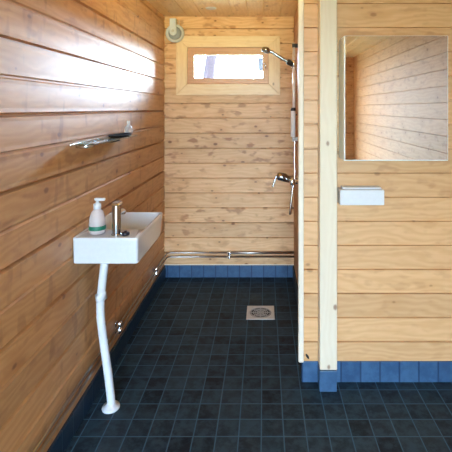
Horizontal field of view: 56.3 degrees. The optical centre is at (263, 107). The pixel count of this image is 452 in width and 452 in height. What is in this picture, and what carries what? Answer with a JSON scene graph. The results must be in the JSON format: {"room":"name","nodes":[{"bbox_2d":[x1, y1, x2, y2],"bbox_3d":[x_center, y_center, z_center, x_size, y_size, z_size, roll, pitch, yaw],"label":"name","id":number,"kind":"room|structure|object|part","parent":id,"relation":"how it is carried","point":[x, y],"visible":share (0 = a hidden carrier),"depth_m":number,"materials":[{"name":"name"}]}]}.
{"room":"bathroom","nodes":[
{"label":"bathroom","id":0,"kind":"room"},
{"bbox_2d":[0,0,164,451],"bbox_3d":[-0.891,0.324,0.545,0.120,2.176,5.930,0,0,0],"label":"wall","id":1,"kind":"structure","parent":0,"point":[72,71],"depth_m":1.75,"materials":[{"name":"brown wood"}]},
{"bbox_2d":[70,134,137,148],"bbox_3d":[-0.774,0.168,2.125,0.116,0.031,0.650,0,0,0],"label":"glass shelf","id":2,"kind":"object","parent":1,"relation":"attached to","point":[89,143],"visible":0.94,"depth_m":1.91,"materials":[{"name":"clear glass"}]},
{"bbox_2d":[108,133,131,137],"bbox_3d":[-0.758,0.145,2.215,0.088,0.014,0.260,0,0,0],"label":"soap dish","id":3,"kind":"object","parent":2,"relation":"on","point":[118,135],"visible":0.98,"depth_m":2.19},
{"bbox_2d":[124,121,132,132],"bbox_3d":[-0.773,0.112,2.395,0.049,0.079,0.049,0,0,0],"label":"bottle","id":4,"kind":"object","parent":2,"relation":"on","point":[128,128],"visible":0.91,"depth_m":2.38,"materials":[{"name":"clear plastic"}]},
{"bbox_2d":[47,266,165,451],"bbox_3d":[-0.825,1.362,0.599,0.012,0.100,5.798,0,0,0],"label":"baseboard","id":5,"kind":"structure","parent":1,"relation":"attached to","point":[63,438],"depth_m":2.07,"materials":[{"name":"tile"}]},
{"bbox_2d":[113,321,121,333],"bbox_3d":[-0.810,1.217,2.330,0.042,0.063,0.026,0,0,0],"label":"clip","id":6,"kind":"object","parent":1,"relation":"attached to","point":[115,323],"visible":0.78,"depth_m":2.32,"materials":[{"name":"silver metal"}]},
{"bbox_2d":[73,201,162,263],"bbox_3d":[-0.688,0.547,2.044,0.285,0.259,0.456,0,0,0],"label":"washbasin","id":7,"kind":"object","parent":1,"relation":"attached to","point":[109,247],"visible":1,"depth_m":1.84,"materials":[{"name":"white ceramic"}]},
{"bbox_2d":[88,198,105,234],"bbox_3d":[-0.748,0.482,1.885,0.074,0.158,0.074,0,0,0],"label":"soap bottle","id":8,"kind":"object","parent":7,"relation":"on","point":[97,220],"visible":1,"depth_m":1.86,"materials":[{"name":"white plastic"}]},
{"bbox_2d":[95,264,119,413],"bbox_3d":[-0.737,1.042,1.977,0.115,0.741,0.082,0,0,0],"label":"pipe","id":9,"kind":"object","parent":7,"relation":"attached to","point":[112,405],"visible":0.84,"depth_m":1.96,"materials":[{"name":"white plastic"}]},
{"bbox_2d":[111,201,125,235],"bbox_3d":[-0.655,0.490,1.911,0.044,0.144,0.155,0,0,0],"label":"tap","id":10,"kind":"object","parent":7,"relation":"on","point":[117,211],"depth_m":1.85,"materials":[{"name":"silver metal"}]},
{"bbox_2d":[121,230,129,235],"bbox_3d":[-0.612,0.552,1.857,0.035,0.020,0.035,0,0,0],"label":"plug","id":11,"kind":"object","parent":7,"relation":"on","point":[125,233],"visible":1,"depth_m":1.85,"materials":[{"name":"rubber"}]},
{"bbox_2d":[152,267,157,276],"bbox_3d":[-0.810,1.217,3.119,0.042,0.063,0.026,0,0,0],"label":"clip","id":12,"kind":"object","parent":1,"relation":"attached to","point":[153,268],"visible":0.78,"depth_m":3.11,"materials":[{"name":"silver metal"}]},
{"bbox_2d":[32,251,293,451],"bbox_3d":[-0.280,1.200,0.596,1.059,0.020,5.792,0,0,0],"label":"pipe","id":13,"kind":"object","parent":1,"relation":"attached to","point":[43,437],"visible":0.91,"depth_m":2.48,"materials":[{"name":"silver metal"}]},
{"bbox_2d":[38,256,293,451],"bbox_3d":[-0.280,1.234,0.594,1.059,0.012,5.788,0,0,0],"label":"pipe","id":14,"kind":"object","parent":1,"relation":"attached to","point":[148,285],"visible":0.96,"depth_m":2.41,"materials":[{"name":"silver metal"}]},
{"bbox_2d":[147,0,297,16],"bbox_3d":[0.260,-0.794,0.605,2.421,0.060,6.050,0,0,0],"label":"ceiling","id":15,"kind":"structure","parent":0,"point":[167,8],"depth_m":3.23,"materials":[{"name":"brown wood"}]},
{"bbox_2d":[162,17,293,263],"bbox_3d":[0.260,0.324,3.570,2.421,2.176,0.120,0,0,0],"label":"wall","id":16,"kind":"structure","parent":0,"point":[224,155],"depth_m":3.51,"materials":[{"name":"brown wood"}]},
{"bbox_2d":[166,18,183,42],"bbox_3d":[-0.736,-0.639,3.477,0.155,0.198,0.066,0,0,0],"label":"reel","id":17,"kind":"object","parent":16,"relation":"attached to","point":[174,32],"visible":1,"depth_m":3.46,"materials":[{"name":"white plastic"}]},
{"bbox_2d":[176,36,279,94],"bbox_3d":[-0.299,-0.353,3.555,0.866,0.491,0.150,0,0,0],"label":"window","id":18,"kind":"structure","parent":16,"relation":"in","point":[189,47],"depth_m":3.49,"materials":[{"name":"brown wood"}]},
{"bbox_3d":[-0.301,-0.354,3.530,0.670,0.300,0.049,0,0,0],"label":"sash","id":19,"kind":"part","parent":18,"relation":"part of","materials":[{"name":"brown wood"}]},
{"bbox_2d":[164,265,293,276],"bbox_3d":[-0.290,1.362,3.504,1.081,0.100,0.012,0,0,0],"label":"baseboard","id":20,"kind":"structure","parent":16,"relation":"attached to","point":[171,270],"depth_m":3.50,"materials":[{"name":"tile"}]},
{"bbox_2d":[165,264,293,264],"bbox_3d":[-0.290,1.309,3.509,1.080,0.006,0.003,0,0,0],"label":"trim","id":21,"kind":"structure","parent":16,"relation":"attached to","point":[165,264],"depth_m":3.51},
{"bbox_2d":[64,277,451,451],"bbox_3d":[0.260,1.452,0.605,2.421,0.080,6.050,0,0,0],"label":"floor","id":22,"kind":"structure","parent":0,"point":[194,374],"depth_m":2.08,"materials":[{"name":"tile"}]},
{"bbox_2d":[246,306,274,319],"bbox_3d":[-0.024,1.410,2.897,0.190,0.004,0.190,0,0,0],"label":"floor drain","id":23,"kind":"object","parent":22,"relation":"on","point":[253,312],"visible":1,"depth_m":2.88,"materials":[{"name":"metal"}]},
{"bbox_2d":[293,6,297,305],"bbox_3d":[0.279,0.324,2.869,0.082,2.176,1.283,0,0,0],"label":"wall","id":24,"kind":"structure","parent":0,"point":[296,12],"depth_m":3.23,"materials":[{"name":"brown wood"}]},
{"bbox_2d":[272,172,297,187],"bbox_3d":[0.152,0.499,2.950,0.196,0.105,0.190,0,0,0],"label":"shower mixer","id":25,"kind":"object","parent":24,"relation":"attached to","point":[283,177],"visible":0.87,"depth_m":2.91,"materials":[{"name":"silver metal"}]},
{"bbox_2d":[289,67,295,214],"bbox_3d":[0.199,0.227,2.930,0.043,1.038,0.076,0,0,25],"label":"shower hose","id":26,"kind":"object","parent":25,"relation":"hanging from","point":[294,158],"visible":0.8,"depth_m":2.93,"materials":[{"name":"silver metal"}]},
{"bbox_2d":[286,43,297,140],"bbox_3d":[0.201,-0.109,2.897,0.098,0.681,0.047,0,0,0],"label":"shower rail","id":27,"kind":"object","parent":24,"relation":"attached to","point":[293,63],"visible":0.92,"depth_m":2.89,"materials":[{"name":"silver metal"}]},
{"bbox_2d":[261,47,287,62],"bbox_3d":[0.087,-0.358,2.881,0.212,0.125,0.064,0,0,0],"label":"shower","id":28,"kind":"object","parent":27,"relation":"attached to","point":[267,50],"visible":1,"depth_m":2.87,"materials":[{"name":"silver metal"}]},
{"bbox_3d":[0.109,-0.350,2.886,0.167,0.109,0.023,0,0,-3],"label":"handle","id":29,"kind":"part","parent":28,"relation":"part of","materials":[{"name":"silver metal"}]},
{"bbox_3d":[0.206,-0.112,2.900,0.021,0.677,0.021,0,0,0],"label":"rail","id":30,"kind":"part","parent":27,"relation":"part of","materials":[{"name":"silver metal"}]},
{"bbox_2d":[291,108,296,136],"bbox_3d":[0.204,0.098,2.872,0.044,0.200,0.042,0,0,0],"label":"bottle","id":31,"kind":"object","parent":27,"relation":"attached to","point":[293,110],"visible":1,"depth_m":2.85,"materials":[{"name":"plastic"}]},
{"bbox_2d":[304,0,451,360],"bbox_3d":[0.775,0.324,2.196,1.150,2.176,0.062,0,0,0],"label":"wall","id":32,"kind":"structure","parent":0,"point":[394,258],"depth_m":2.17,"materials":[{"name":"brown wood"}]},
{"bbox_2d":[298,0,303,362],"bbox_3d":[0.190,0.270,2.163,0.028,2.067,0.035,0,0,0],"label":"trim","id":33,"kind":"structure","parent":32,"relation":"attached to","point":[300,2],"depth_m":2.15,"materials":[{"name":"white wood"}]},
{"bbox_2d":[318,0,336,369],"bbox_3d":[0.322,0.272,2.135,0.088,2.072,0.081,0,0,0],"label":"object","id":34,"kind":"structure","parent":32,"relation":"attached to","point":[327,9],"depth_m":2.09,"materials":[{"name":"beige wood"}]},
{"bbox_2d":[318,363,336,391],"bbox_3d":[0.319,1.360,2.127,0.086,0.104,0.079,0,0,0],"label":"baseboard","id":35,"kind":"structure","parent":32,"relation":"attached to","point":[327,379],"depth_m":2.09,"materials":[{"name":"tile"}]},
{"bbox_2d":[337,186,383,204],"bbox_3d":[0.489,0.443,2.128,0.222,0.085,0.077,0,0,0],"label":"dispenser box","id":36,"kind":"object","parent":32,"relation":"attached to","point":[346,195],"visible":1,"depth_m":2.09,"materials":[{"name":"white plastic"}]},
{"bbox_3d":[0.492,0.404,2.141,0.195,0.008,0.052,0,0,0],"label":"lid","id":37,"kind":"part","parent":36,"relation":"part of","materials":[{"name":"white plastic"}]},
{"bbox_2d":[301,361,451,381],"bbox_3d":[0.772,1.359,2.197,1.156,0.107,0.072,0,0,0],"label":"baseboard","id":38,"kind":"structure","parent":32,"relation":"attached to","point":[347,371],"depth_m":2.16,"materials":[{"name":"tile"}]},
{"bbox_2d":[339,36,447,160],"bbox_3d":[0.636,-0.047,2.092,0.500,0.604,0.150,0,0,0],"label":"mirror","id":39,"kind":"object","parent":32,"relation":"attached to","point":[393,90],"visible":1,"depth_m":2.02,"materials":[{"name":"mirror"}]},
{"label":"outside","id":40,"kind":"structure","parent":0,"visible":0},
{"bbox_3d":[0.000,1.962,0.000,600.000,0.100,600.000,0,0,0],"label":"ground","id":41,"kind":"structure","parent":40,"visible":0},
{"bbox_2d":[203,56,216,77],"bbox_3d":[-0.907,-2.004,8.950,1.672,7.986,0.905,0,0,0],"label":"tree","id":42,"kind":"object","parent":41,"relation":"on","point":[210,61],"visible":0.07,"depth_m":8.90,"materials":[{"name":"white plant"}]},
{"bbox_3d":[0.219,-2.312,9.451,0.734,8.551,0.865,0,0,0],"label":"tree","id":43,"kind":"object","parent":41,"relation":"on","visible":0},
{"bbox_2d":[258,56,262,70],"bbox_3d":[-0.034,-0.976,9.100,0.188,0.345,0.140,0,0,0],"label":"box","id":44,"kind":"object","parent":43,"relation":"attached to","point":[260,60],"visible":0.55,"depth_m":9.05,"materials":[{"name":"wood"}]}
]}

